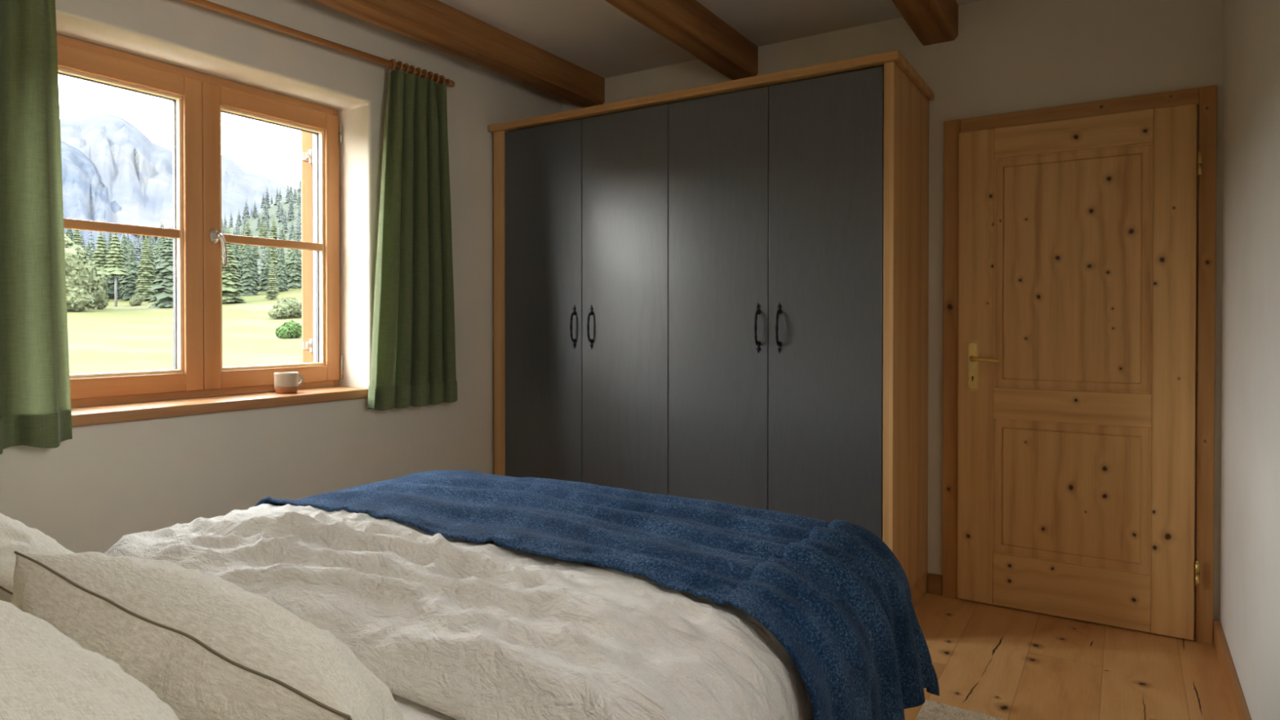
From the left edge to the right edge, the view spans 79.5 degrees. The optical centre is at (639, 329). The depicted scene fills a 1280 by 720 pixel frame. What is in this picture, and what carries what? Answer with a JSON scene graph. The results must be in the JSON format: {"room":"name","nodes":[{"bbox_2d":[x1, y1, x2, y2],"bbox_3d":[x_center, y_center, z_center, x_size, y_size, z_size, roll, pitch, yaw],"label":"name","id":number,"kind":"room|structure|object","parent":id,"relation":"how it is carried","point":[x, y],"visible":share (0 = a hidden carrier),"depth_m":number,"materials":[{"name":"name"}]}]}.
{"room":"bedroom","nodes":[
{"label":"bedroom","id":0,"kind":"room"},
{"bbox_2d":[0,0,562,553],"bbox_3d":[-1.640,-0.115,2.881,0.310,2.555,4.565,0,1,32],"label":"wall","id":1,"kind":"structure","parent":0,"point":[108,482],"depth_m":3.10,"materials":[{"name":"paint"}]},
{"bbox_2d":[56,33,368,426],"bbox_3d":[-1.633,-0.339,2.918,0.400,1.279,1.196,0,1,32],"label":"window","id":2,"kind":"structure","parent":1,"relation":"in","point":[198,383],"depth_m":2.91,"materials":[{"name":"brown wood"}]},
{"bbox_2d":[274,372,303,393],"bbox_3d":[-1.426,0.214,3.112,0.090,0.082,0.106,0,1,2],"label":"mug","id":3,"kind":"object","parent":2,"relation":"on","point":[284,382],"visible":1,"depth_m":3.07,"materials":[{"name":"ceramic"}]},
{"bbox_2d":[301,131,313,362],"bbox_3d":[-1.650,-0.371,3.821,0.053,1.190,0.600,0,1,-23],"label":"window shutter","id":4,"kind":"object","parent":2,"relation":"attached to","point":[306,137],"visible":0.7,"depth_m":3.57,"materials":[{"name":"wood"}]},
{"bbox_2d":[312,133,315,362],"bbox_3d":[-1.454,-0.373,3.551,0.091,1.260,0.064,0,1,32],"label":"trim","id":5,"kind":"structure","parent":1,"relation":"attached to","point":[313,135],"depth_m":3.54,"materials":[{"name":"white paint"}]},
{"bbox_2d":[182,0,454,87],"bbox_3d":[-1.480,-1.113,2.729,0.113,0.097,2.152,0,1,32],"label":"curtain rod","id":6,"kind":"object","parent":1,"relation":"attached to","point":[204,3],"visible":0.84,"depth_m":2.96,"materials":[{"name":"brown wood"}]},
{"bbox_2d":[0,0,72,454],"bbox_3d":[-1.846,-0.391,2.095,0.089,1.476,0.538,0,1,34],"label":"curtain","id":7,"kind":"object","parent":6,"relation":"hanging from","point":[35,401],"visible":1,"depth_m":2.22,"materials":[{"name":"green fabric"}]},
{"bbox_2d":[367,58,457,410],"bbox_3d":[-1.005,-0.416,3.424,0.114,1.517,0.486,0,1,32],"label":"curtain","id":8,"kind":"object","parent":6,"relation":"hanging from","point":[413,361],"visible":1,"depth_m":3.41,"materials":[{"name":"green fabric"}]},
{"bbox_2d":[438,0,982,78],"bbox_3d":[-0.215,-1.534,1.970,3.680,0.300,4.565,0,1,32],"label":"ceiling","id":9,"kind":"structure","parent":0,"point":[596,37],"depth_m":3.50,"materials":[{"name":"paint"}]},
{"bbox_2d":[313,0,604,107],"bbox_3d":[-1.318,-1.317,2.668,0.147,0.148,3.965,0,1,32],"label":"ceiling beam","id":10,"kind":"structure","parent":9,"relation":"attached to","point":[436,24],"depth_m":3.50,"materials":[{"name":"brown wood"}]},
{"bbox_2d":[604,0,758,79],"bbox_3d":[-0.536,-1.313,2.174,0.147,0.146,3.965,0,1,32],"label":"ceiling beam","id":11,"kind":"structure","parent":9,"relation":"attached to","point":[689,24],"depth_m":3.34,"materials":[{"name":"brown wood"}]},
{"bbox_2d":[891,0,958,45],"bbox_3d":[0.252,-1.308,1.677,0.153,0.148,3.965,0,1,32],"label":"ceiling beam","id":12,"kind":"structure","parent":9,"relation":"attached to","point":[932,21],"depth_m":3.12,"materials":[{"name":"brown wood"}]},
{"bbox_2d":[562,0,1223,642],"bbox_3d":[0.927,-0.123,3.783,3.070,2.555,0.300,0,1,32],"label":"wall","id":13,"kind":"structure","parent":0,"point":[1006,56],"depth_m":3.20,"materials":[{"name":"paint"}]},
{"bbox_2d":[928,573,942,595],"bbox_3d":[1.294,1.116,3.373,0.057,0.085,0.020,0,1,32],"label":"baseboard","id":14,"kind":"structure","parent":13,"relation":"attached to","point":[935,581],"depth_m":3.37,"materials":[{"name":"brown wood"}]},
{"bbox_2d":[942,85,1217,644],"bbox_3d":[1.702,0.131,3.063,0.948,2.060,0.095,0,1,32],"label":"door","id":15,"kind":"structure","parent":13,"relation":"in","point":[1070,230],"depth_m":3.05,"materials":[{"name":"brown wood"}]},
{"bbox_2d":[903,591,1234,719],"bbox_3d":[-0.215,1.246,1.994,3.680,0.150,4.565,0,1,32],"label":"floor","id":16,"kind":"structure","parent":0,"point":[993,660],"depth_m":2.65,"materials":[{"name":"brown wood"}]},
{"bbox_2d":[488,49,934,608],"bbox_3d":[0.253,0.058,3.652,2.045,2.196,0.641,0,1,32],"label":"wardrobe","id":17,"kind":"object","parent":16,"relation":"on","point":[718,292],"visible":0.92,"depth_m":3.26,"materials":[{"name":"brown wood"}]},
{"bbox_2d":[915,699,1006,719],"bbox_3d":[0.785,1.162,1.599,0.682,0.018,1.488,0,1,32],"label":"rug","id":18,"kind":"object","parent":16,"relation":"on","point":[931,709],"visible":1,"depth_m":2.31,"materials":[{"name":"fabric"}]},
{"bbox_3d":[-0.674,0.686,1.440,1.550,0.980,2.345,0,1,32],"label":"bed","id":19,"kind":"object","parent":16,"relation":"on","visible":0},
{"bbox_2d":[391,693,457,719],"bbox_3d":[-0.674,0.719,1.440,1.482,0.230,2.216,0,1,32],"label":"mattress","id":20,"kind":"object","parent":19,"relation":"on","point":[411,710],"visible":0.02,"depth_m":1.24,"materials":[{"name":"fabric"}]},
{"bbox_2d":[0,512,74,603],"bbox_3d":[-1.305,0.475,1.497,0.772,0.330,0.333,0,1,29],"label":"pillow","id":21,"kind":"object","parent":20,"relation":"on","point":[15,535],"visible":0.2,"depth_m":1.34,"materials":[{"name":"fabric"}]},
{"bbox_2d":[0,600,179,719],"bbox_3d":[-0.766,0.407,0.776,0.811,0.324,0.407,0,1,32],"label":"pillow","id":22,"kind":"object","parent":20,"relation":"on","point":[46,674],"visible":1,"depth_m":0.77,"materials":[{"name":"fabric"}]},
{"bbox_2d":[11,551,404,719],"bbox_3d":[-0.590,0.511,1.056,0.756,0.355,0.293,0,1,30],"label":"pillow","id":23,"kind":"object","parent":20,"relation":"on","point":[208,647],"visible":0.74,"depth_m":0.95,"materials":[{"name":"fabric"}]},
{"bbox_2d":[103,503,813,719],"bbox_3d":[-0.410,0.708,1.897,1.797,0.568,1.073,0,1,32],"label":"duvet","id":24,"kind":"object","parent":20,"relation":"on","point":[458,628],"visible":0.48,"depth_m":1.36,"materials":[{"name":"fabric"}]},
{"bbox_2d":[253,470,939,719],"bbox_3d":[-0.202,0.690,2.166,1.874,0.475,0.846,0,1,34],"label":"blanket","id":25,"kind":"object","parent":24,"relation":"on","point":[834,595],"visible":0.98,"depth_m":1.76,"materials":[{"name":"blue fabric"}]},
{"bbox_2d":[1219,0,1279,719],"bbox_3d":[1.214,-0.099,1.080,0.300,2.555,4.565,0,1,32],"label":"wall","id":26,"kind":"structure","parent":0,"point":[1250,607],"depth_m":2.15,"materials":[{"name":"paint"}]},
{"bbox_2d":[1213,620,1251,719],"bbox_3d":[1.073,1.132,1.168,0.020,0.092,3.944,0,1,32],"label":"baseboard","id":27,"kind":"structure","parent":26,"relation":"attached to","point":[1238,705],"depth_m":2.44,"materials":[{"name":"brown wood"}]},
{"label":"outside","id":28,"kind":"structure","parent":0,"visible":0},
{"bbox_2d":[137,191,301,280],"bbox_3d":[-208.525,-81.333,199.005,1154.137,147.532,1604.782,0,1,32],"label":"hillside","id":29,"kind":"structure","parent":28,"point":[272,211],"depth_m":539.81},
{"bbox_2d":[81,231,86,251],"bbox_3d":[-399.505,-62.433,551.298,7.446,17.780,7.337,0,1,-36],"label":"spruce tree","id":30,"kind":"object","parent":29,"relation":"on","point":[84,240],"visible":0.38,"depth_m":551.13,"materials":[{"name":"green plant"}]},
{"bbox_2d":[86,231,95,260],"bbox_3d":[-147.670,-18.410,207.185,7.116,16.990,7.012,0,1,17],"label":"spruce tree","id":31,"kind":"object","parent":29,"relation":"on","point":[91,234],"visible":0.2,"depth_m":206.77,"materials":[{"name":"green plant"}]},
{"bbox_2d":[133,235,142,269],"bbox_3d":[-238.830,-36.645,365.788,7.378,17.879,7.488,0,1,25],"label":"spruce tree","id":32,"kind":"object","parent":29,"relation":"on","point":[137,254],"visible":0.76,"depth_m":364.99,"materials":[{"name":"green plant"}]},
{"bbox_2d":[138,235,143,253],"bbox_3d":[-300.425,-50.157,464.112,7.472,18.106,7.583,0,1,-18],"label":"spruce tree","id":33,"kind":"object","parent":29,"relation":"on","point":[141,239],"visible":0.37,"depth_m":463.42,"materials":[{"name":"green plant"}]},
{"bbox_2d":[151,241,155,266],"bbox_3d":[-160.768,-20.993,255.050,7.578,16.249,7.051,0,1,-14],"label":"tree","id":34,"kind":"object","parent":29,"relation":"on","point":[154,246],"visible":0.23,"depth_m":254.99,"materials":[{"name":"green plant"}]},
{"bbox_2d":[151,235,156,247],"bbox_3d":[-348.583,-64.156,551.282,5.545,13.437,5.627,0,1,7],"label":"spruce tree","id":35,"kind":"object","parent":29,"relation":"on","point":[152,237],"visible":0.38,"depth_m":550.32,"materials":[{"name":"green plant"}]},
{"bbox_2d":[222,213,227,231],"bbox_3d":[-305.815,-78.689,566.691,5.070,15.070,4.360,0,1,-15],"label":"spruce tree","id":36,"kind":"object","parent":29,"relation":"on","point":[224,220],"visible":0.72,"depth_m":566.27,"materials":[{"name":"green plant"}]},
{"bbox_2d":[227,212,233,227],"bbox_3d":[-319.177,-85.943,600.313,5.006,14.880,4.305,0,1,1],"label":"spruce tree","id":37,"kind":"object","parent":29,"relation":"on","point":[230,224],"visible":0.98,"depth_m":599.56,"materials":[{"name":"green plant"}]},
{"bbox_2d":[234,222,238,235],"bbox_3d":[-236.974,-55.311,450.944,5.385,15.707,5.431,0,1,12],"label":"spruce tree","id":38,"kind":"object","parent":29,"relation":"on","point":[236,232],"visible":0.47,"depth_m":450.81,"materials":[{"name":"green plant"}]},
{"bbox_2d":[234,209,242,226],"bbox_3d":[-299.507,-83.473,574.666,5.617,13.610,5.700,0,1,-2],"label":"spruce tree","id":39,"kind":"object","parent":29,"relation":"on","point":[239,222],"visible":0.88,"depth_m":574.07,"materials":[{"name":"green plant"}]},
{"bbox_2d":[238,244,242,264],"bbox_3d":[-166.507,-30.042,319.703,5.933,15.027,5.883,0,1,-6],"label":"tree","id":40,"kind":"object","parent":29,"relation":"on","point":[239,246],"visible":0.24,"depth_m":319.44,"materials":[{"name":"green plant"}]},
{"bbox_2d":[241,212,246,235],"bbox_3d":[-269.638,-72.350,526.288,5.590,16.615,4.807,0,1,-38],"label":"spruce tree","id":41,"kind":"object","parent":29,"relation":"on","point":[245,219],"visible":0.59,"depth_m":525.25,"materials":[{"name":"green plant"}]},
{"bbox_2d":[241,199,249,220],"bbox_3d":[-299.904,-91.249,586.323,7.253,17.318,7.147,0,1,-6],"label":"spruce tree","id":42,"kind":"object","parent":29,"relation":"on","point":[246,206],"visible":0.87,"depth_m":585.53,"materials":[{"name":"green plant"}]},
{"bbox_2d":[243,217,252,236],"bbox_3d":[-237.236,-60.241,465.771,7.640,16.382,7.109,0,1,-12],"label":"tree","id":43,"kind":"object","parent":29,"relation":"on","point":[247,231],"visible":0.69,"depth_m":465.57,"materials":[{"name":"green plant"}]},
{"bbox_2d":[251,200,257,217],"bbox_3d":[-286.343,-89.713,572.513,5.713,13.843,5.798,0,1,-35],"label":"spruce tree","id":44,"kind":"object","parent":29,"relation":"on","point":[255,214],"visible":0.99,"depth_m":571.55,"materials":[{"name":"green plant"}]},
{"bbox_2d":[254,235,260,257],"bbox_3d":[-197.452,-42.746,395.586,4.992,12.644,4.950,0,1,12],"label":"tree","id":45,"kind":"object","parent":29,"relation":"on","point":[256,248],"visible":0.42,"depth_m":395.03,"materials":[{"name":"green plant"}]},
{"bbox_2d":[256,213,260,229],"bbox_3d":[-262.114,-74.638,528.728,4.305,12.556,4.341,0,1,12],"label":"spruce tree","id":46,"kind":"object","parent":29,"relation":"on","point":[259,220],"visible":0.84,"depth_m":528.34,"materials":[{"name":"green plant"}]},
{"bbox_2d":[256,217,263,237],"bbox_3d":[-228.574,-60.541,464.989,5.805,14.827,5.854,0,1,-42],"label":"tree","id":47,"kind":"object","parent":29,"relation":"on","point":[260,230],"visible":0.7,"depth_m":464.32,"materials":[{"name":"green plant"}]},
{"bbox_2d":[258,245,265,268],"bbox_3d":[-168.424,-32.811,343.372,3.498,12.092,4.068,0,1,40],"label":"spruce tree","id":48,"kind":"object","parent":29,"relation":"on","point":[263,252],"visible":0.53,"depth_m":342.87,"materials":[{"name":"green plant"}]},
{"bbox_2d":[259,214,264,231],"bbox_3d":[-251.102,-71.127,512.010,4.833,14.364,4.156,0,1,-44],"label":"spruce tree","id":49,"kind":"object","parent":29,"relation":"on","point":[261,215],"visible":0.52,"depth_m":511.46,"materials":[{"name":"green plant"}]},
{"bbox_2d":[260,192,265,208],"bbox_3d":[-298.480,-102.267,609.861,5.157,12.312,5.081,0,1,37],"label":"spruce tree","id":50,"kind":"object","parent":29,"relation":"on","point":[263,198],"visible":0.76,"depth_m":609.23,"materials":[{"name":"green plant"}]},
{"bbox_2d":[259,218,268,248],"bbox_3d":[-213.272,-54.612,437.653,6.749,17.239,6.806,0,1,-3],"label":"tree","id":51,"kind":"object","parent":29,"relation":"on","point":[264,233],"visible":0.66,"depth_m":436.73,"materials":[{"name":"green plant"}]},
{"bbox_2d":[260,198,269,220],"bbox_3d":[-267.698,-86.142,549.662,7.302,17.436,7.195,0,1,-21],"label":"spruce tree","id":52,"kind":"object","parent":29,"relation":"on","point":[265,208],"visible":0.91,"depth_m":548.71,"materials":[{"name":"green plant"}]},
{"bbox_2d":[262,186,271,208],"bbox_3d":[-285.763,-101.278,590.430,5.968,17.259,5.917,0,1,11],"label":"spruce tree","id":53,"kind":"object","parent":29,"relation":"on","point":[267,196],"visible":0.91,"depth_m":590.12,"materials":[{"name":"green plant"}]},
{"bbox_2d":[265,213,270,231],"bbox_3d":[-243.528,-69.864,503.018,3.939,13.616,4.581,0,1,-7],"label":"spruce tree","id":54,"kind":"object","parent":29,"relation":"on","point":[267,219],"visible":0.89,"depth_m":502.79,"materials":[{"name":"green plant"}]},
{"bbox_2d":[267,214,278,239],"bbox_3d":[-217.336,-60.403,456.846,7.835,16.801,7.290,0,1,-12],"label":"tree","id":55,"kind":"object","parent":29,"relation":"on","point":[273,226],"visible":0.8,"depth_m":456.57,"materials":[{"name":"green plant"}]},
{"bbox_2d":[274,186,279,204],"bbox_3d":[-280.335,-103.608,594.160,5.049,15.007,4.342,0,1,-2],"label":"spruce tree","id":56,"kind":"object","parent":29,"relation":"on","point":[277,193],"visible":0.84,"depth_m":593.59,"materials":[{"name":"green plant"}]},
{"bbox_2d":[275,194,280,217],"bbox_3d":[-253.767,-86.935,540.720,4.825,16.678,5.611,0,1,-12],"label":"spruce tree","id":57,"kind":"object","parent":29,"relation":"on","point":[277,211],"visible":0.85,"depth_m":539.81,"materials":[{"name":"green plant"}]},
{"bbox_2d":[278,189,281,200],"bbox_3d":[-292.259,-108.190,625.128,5.242,15.580,4.507,0,1,42],"label":"spruce tree","id":58,"kind":"object","parent":29,"relation":"on","point":[279,193],"visible":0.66,"depth_m":624.82,"materials":[{"name":"green plant"}]},
{"bbox_2d":[275,227,284,252],"bbox_3d":[-186.845,-45.656,398.763,5.747,17.081,4.942,0,1,-14],"label":"spruce tree","id":59,"kind":"object","parent":29,"relation":"on","point":[279,233],"visible":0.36,"depth_m":398.42,"materials":[{"name":"green plant"}]},
{"bbox_2d":[276,202,284,222],"bbox_3d":[-242.496,-79.692,520.605,5.851,14.177,5.937,0,1,-29],"label":"spruce tree","id":60,"kind":"object","parent":29,"relation":"on","point":[280,218],"visible":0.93,"depth_m":519.76,"materials":[{"name":"green plant"}]},
{"bbox_2d":[280,224,286,239],"bbox_3d":[-200.875,-53.299,432.340,5.432,13.757,5.386,0,1,22],"label":"tree","id":61,"kind":"object","parent":29,"relation":"on","point":[282,232],"visible":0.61,"depth_m":431.95,"materials":[{"name":"green plant"}]},
{"bbox_2d":[280,208,288,232],"bbox_3d":[-221.422,-67.958,479.871,5.643,16.319,5.595,0,1,28],"label":"spruce tree","id":62,"kind":"object","parent":29,"relation":"on","point":[284,222],"visible":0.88,"depth_m":479.42,"materials":[{"name":"green plant"}]},
{"bbox_2d":[284,182,290,203],"bbox_3d":[-268.107,-104.031,585.163,5.527,16.429,4.753,0,1,-34],"label":"spruce tree","id":63,"kind":"object","parent":29,"relation":"on","point":[287,196],"visible":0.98,"depth_m":584.67,"materials":[{"name":"green plant"}]},
{"bbox_2d":[284,248,290,264],"bbox_3d":[-106.133,-19.977,233.529,6.591,14.132,6.132,0,1,-18],"label":"tree","id":64,"kind":"object","parent":29,"relation":"on","point":[288,249],"visible":0.11,"depth_m":233.16,"materials":[{"name":"green plant"}]},
{"bbox_2d":[286,195,294,220],"bbox_3d":[-233.269,-81.549,514.689,5.233,18.088,6.085,0,1,17],"label":"spruce tree","id":65,"kind":"object","parent":29,"relation":"on","point":[291,211],"visible":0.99,"depth_m":513.71,"materials":[{"name":"green plant"}]},
{"bbox_2d":[288,217,294,240],"bbox_3d":[-197.853,-57.362,438.023,4.548,15.721,5.289,0,1,1],"label":"spruce tree","id":66,"kind":"object","parent":29,"relation":"on","point":[291,227],"visible":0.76,"depth_m":437.05,"materials":[{"name":"green plant"}]},
{"bbox_2d":[292,185,297,202],"bbox_3d":[-258.204,-101.735,576.689,4.689,13.561,4.649,0,1,-9],"label":"spruce tree","id":67,"kind":"object","parent":29,"relation":"on","point":[295,199],"visible":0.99,"depth_m":576.31,"materials":[{"name":"green plant"}]},
{"bbox_2d":[295,222,301,241],"bbox_3d":[-175.671,-48.783,395.640,5.242,15.580,4.507,0,1,34],"label":"spruce tree","id":68,"kind":"object","parent":29,"relation":"on","point":[297,233],"visible":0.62,"depth_m":395.22,"materials":[{"name":"green plant"}]},
{"bbox_2d":[295,204,301,228],"bbox_3d":[-211.744,-71.034,478.779,4.865,16.818,5.658,0,1,-40],"label":"spruce tree","id":69,"kind":"object","parent":29,"relation":"on","point":[300,211],"visible":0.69,"depth_m":477.78,"materials":[{"name":"green plant"}]},
{"bbox_2d":[296,173,301,191],"bbox_3d":[-272.303,-117.747,617.594,6.440,15.377,6.346,0,1,-38],"label":"spruce tree","id":70,"kind":"object","parent":29,"relation":"on","point":[300,180],"visible":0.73,"depth_m":616.63,"materials":[{"name":"green plant"}]},
{"bbox_2d":[297,188,301,207],"bbox_3d":[-244.178,-94.425,551.434,4.032,13.937,4.689,0,1,-4],"label":"spruce tree","id":71,"kind":"object","parent":29,"relation":"on","point":[299,200],"visible":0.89,"depth_m":551.13,"materials":[{"name":"green plant"}]},
{"bbox_2d":[297,213,301,236],"bbox_3d":[-190.545,-60.825,435.216,7.373,17.604,7.265,0,1,-14],"label":"spruce tree","id":72,"kind":"object","parent":29,"relation":"on","point":[300,224],"visible":0.09,"depth_m":433.86,"materials":[{"name":"green plant"}]},
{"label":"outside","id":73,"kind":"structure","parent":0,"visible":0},
{"bbox_2d":[66,282,302,373],"bbox_3d":[-55.768,-20.630,53.232,308.665,44.169,429.186,0,1,32],"label":"meadow","id":74,"kind":"structure","parent":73,"point":[125,337],"depth_m":67.23,"materials":[{"name":"green plant"}]},
{"bbox_2d":[65,228,75,243],"bbox_3d":[-113.832,-13.619,153.402,5.256,16.868,5.678,0,1,-10],"label":"spruce tree","id":75,"kind":"object","parent":74,"relation":"on","point":[69,232],"visible":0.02,"depth_m":153.21,"materials":[{"name":"green plant"}]},
{"bbox_2d":[72,229,83,247],"bbox_3d":[-129.043,-16.434,176.430,6.017,16.652,6.631,0,1,-28],"label":"tree","id":76,"kind":"object","parent":74,"relation":"on","point":[77,239],"visible":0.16,"depth_m":176.02,"materials":[{"name":"green plant"}]},
{"bbox_2d":[64,233,102,311],"bbox_3d":[-89.229,-8.903,120.399,8.025,12.766,10.335,0,1,-12],"label":"broadleaf tree","id":77,"kind":"object","parent":74,"relation":"on","point":[82,282],"visible":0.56,"depth_m":118.90,"materials":[{"name":"green plant"}]},
{"bbox_2d":[85,240,93,262],"bbox_3d":[-113.956,-12.124,159.571,4.849,12.827,5.029,0,1,-43],"label":"spruce tree","id":78,"kind":"object","parent":74,"relation":"on","point":[88,250],"visible":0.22,"depth_m":159.22,"materials":[{"name":"green plant"}]},
{"bbox_2d":[87,262,109,309],"bbox_3d":[-91.480,-7.318,128.773,5.292,8.171,4.109,0,1,12],"label":"broadleaf tree","id":79,"kind":"object","parent":74,"relation":"on","point":[100,300],"visible":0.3,"depth_m":128.34,"materials":[{"name":"green plant"}]},
{"bbox_2d":[90,231,109,275],"bbox_3d":[-100.668,-11.724,143.955,5.352,14.420,4.296,0,1,32],"label":"spruce tree","id":80,"kind":"object","parent":74,"relation":"on","point":[99,258],"visible":0.75,"depth_m":143.38,"materials":[{"name":"green plant"}]},
{"bbox_2d":[104,232,121,298],"bbox_3d":[-114.742,-13.885,166.877,5.082,15.260,4.824,0,1,16],"label":"spruce tree","id":81,"kind":"object","parent":74,"relation":"on","point":[110,278],"visible":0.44,"depth_m":165.88,"materials":[{"name":"green plant"}]},
{"bbox_2d":[102,232,128,306],"bbox_3d":[-95.958,-11.385,141.134,5.352,14.420,4.297,0,1,32],"label":"spruce tree","id":82,"kind":"object","parent":74,"relation":"on","point":[115,264],"visible":0.91,"depth_m":140.65,"materials":[{"name":"green plant"}]},
{"bbox_2d":[118,233,128,291],"bbox_3d":[-121.896,-15.457,181.918,5.962,15.451,6.150,0,1,-5],"label":"spruce tree","id":83,"kind":"object","parent":74,"relation":"on","point":[124,242],"visible":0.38,"depth_m":181.30,"materials":[{"name":"green plant"}]},
{"bbox_2d":[118,239,139,300],"bbox_3d":[-108.769,-12.780,164.865,5.239,13.858,5.433,0,1,-19],"label":"spruce tree","id":84,"kind":"object","parent":74,"relation":"on","point":[127,287],"visible":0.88,"depth_m":163.87,"materials":[{"name":"green plant"}]},
{"bbox_2d":[128,293,143,306],"bbox_3d":[-94.082,-5.437,143.836,2.457,2.357,4.572,0,1,-21],"label":"bush","id":85,"kind":"object","parent":74,"relation":"on","point":[135,300],"visible":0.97,"depth_m":142.76,"materials":[{"name":"green plant"}]},
{"bbox_2d":[133,235,157,301],"bbox_3d":[-103.690,-13.057,161.524,5.182,14.343,5.711,0,1,3],"label":"tree","id":86,"kind":"object","parent":74,"relation":"on","point":[147,276],"visible":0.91,"depth_m":160.76,"materials":[{"name":"green plant"}]},
{"bbox_2d":[147,235,155,278],"bbox_3d":[-112.622,-14.574,176.596,4.715,14.159,4.476,0,1,0],"label":"spruce tree","id":87,"kind":"object","parent":74,"relation":"on","point":[148,238],"visible":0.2,"depth_m":176.54,"materials":[{"name":"green plant"}]},
{"bbox_2d":[152,236,160,268],"bbox_3d":[-118.177,-16.247,189.481,5.818,14.616,5.640,0,1,-19],"label":"spruce tree","id":88,"kind":"object","parent":74,"relation":"on","point":[156,255],"visible":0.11,"depth_m":188.66,"materials":[{"name":"green plant"}]},
{"bbox_2d":[153,223,165,285],"bbox_3d":[-107.703,-15.564,173.697,5.608,16.842,5.324,0,1,24],"label":"spruce tree","id":89,"kind":"object","parent":74,"relation":"on","point":[162,240],"visible":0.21,"depth_m":173.04,"materials":[{"name":"green plant"}]},
{"bbox_2d":[146,227,173,308],"bbox_3d":[-83.410,-10.755,136.586,7.407,15.137,7.918,0,1,32],"label":"spruce tree","id":90,"kind":"object","parent":74,"relation":"on","point":[163,297],"visible":0.66,"depth_m":134.90,"materials":[{"name":"green plant"}]},
{"bbox_2d":[222,231,247,303],"bbox_3d":[-78.019,-11.812,145.374,7.029,14.007,6.885,0,1,32],"label":"tree","id":91,"kind":"object","parent":74,"relation":"on","point":[231,291],"visible":0.66,"depth_m":144.47,"materials":[{"name":"green plant"}]},
{"bbox_2d":[230,229,243,293],"bbox_3d":[-91.776,-15.126,174.662,5.713,15.113,5.925,0,1,-37],"label":"spruce tree","id":92,"kind":"object","parent":74,"relation":"on","point":[233,246],"visible":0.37,"depth_m":174.06,"materials":[{"name":"green plant"}]},
{"bbox_2d":[238,244,259,296],"bbox_3d":[-86.526,-13.444,170.029,4.945,12.815,5.101,0,1,33],"label":"spruce tree","id":93,"kind":"object","parent":74,"relation":"on","point":[248,279],"visible":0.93,"depth_m":169.16,"materials":[{"name":"green plant"}]},
{"bbox_2d":[240,235,259,288],"bbox_3d":[-92.993,-15.479,181.916,5.623,14.127,5.451,0,1,13],"label":"spruce tree","id":94,"kind":"object","parent":74,"relation":"on","point":[244,250],"visible":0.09,"depth_m":181.21,"materials":[{"name":"green plant"}]},
{"bbox_2d":[249,232,261,285],"bbox_3d":[-98.884,-17.695,196.164,4.760,14.140,4.406,0,1,-8],"label":"spruce tree","id":95,"kind":"object","parent":74,"relation":"on","point":[252,247],"visible":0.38,"depth_m":195.84,"materials":[{"name":"green plant"}]},
{"bbox_2d":[258,246,275,291],"bbox_3d":[-88.707,-15.051,182.787,4.642,12.279,4.814,0,1,-36],"label":"spruce tree","id":96,"kind":"object","parent":74,"relation":"on","point":[265,268],"visible":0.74,"depth_m":181.97,"materials":[{"name":"green plant"}]},
{"bbox_2d":[264,260,280,299],"bbox_3d":[-73.320,-10.060,153.321,2.859,8.240,3.062,0,1,32],"label":"tree","id":97,"kind":"object","parent":74,"relation":"on","point":[272,291],"visible":1,"depth_m":152.89,"materials":[{"name":"green plant"}]},
{"bbox_2d":[268,234,278,278],"bbox_3d":[-95.001,-18.255,198.887,5.797,13.353,5.882,0,1,-34],"label":"tree","id":98,"kind":"object","parent":74,"relation":"on","point":[273,251],"visible":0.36,"depth_m":198.20,"materials":[{"name":"green plant"}]},
{"bbox_2d":[274,247,289,291],"bbox_3d":[-83.308,-14.807,178.829,3.985,12.604,4.197,0,1,16],"label":"spruce tree","id":99,"kind":"object","parent":74,"relation":"on","point":[281,273],"visible":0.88,"depth_m":178.10,"materials":[{"name":"green plant"}]},
{"bbox_2d":[267,297,302,319],"bbox_3d":[-49.986,-3.001,109.395,4.253,3.263,7.913,0,1,14],"label":"bush","id":100,"kind":"object","parent":74,"relation":"on","point":[289,307],"visible":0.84,"depth_m":107.59,"materials":[{"name":"green plant"}]},
{"bbox_2d":[275,320,302,338],"bbox_3d":[-30.991,-0.012,68.325,1.848,1.720,3.394,0,1,5],"label":"bush","id":101,"kind":"object","parent":74,"relation":"on","point":[291,329],"visible":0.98,"depth_m":67.63,"materials":[{"name":"green plant"}]},
{"bbox_2d":[284,229,302,288],"bbox_3d":[-84.463,-17.130,187.377,5.809,14.818,5.602,0,1,15],"label":"spruce tree","id":102,"kind":"object","parent":74,"relation":"on","point":[294,277],"visible":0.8,"depth_m":186.51,"materials":[{"name":"green plant"}]},
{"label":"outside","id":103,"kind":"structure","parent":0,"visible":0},
{"bbox_2d":[60,114,297,228],"bbox_3d":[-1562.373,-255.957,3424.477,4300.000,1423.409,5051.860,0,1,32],"label":"mountain range","id":104,"kind":"object","parent":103,"point":[135,171],"visible":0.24,"depth_m":2479.66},
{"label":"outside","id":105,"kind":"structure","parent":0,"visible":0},
{"bbox_2d":[61,141,157,248],"bbox_3d":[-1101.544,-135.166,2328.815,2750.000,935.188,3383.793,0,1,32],"label":"massif","id":106,"kind":"structure","parent":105,"point":[84,194],"depth_m":1734.26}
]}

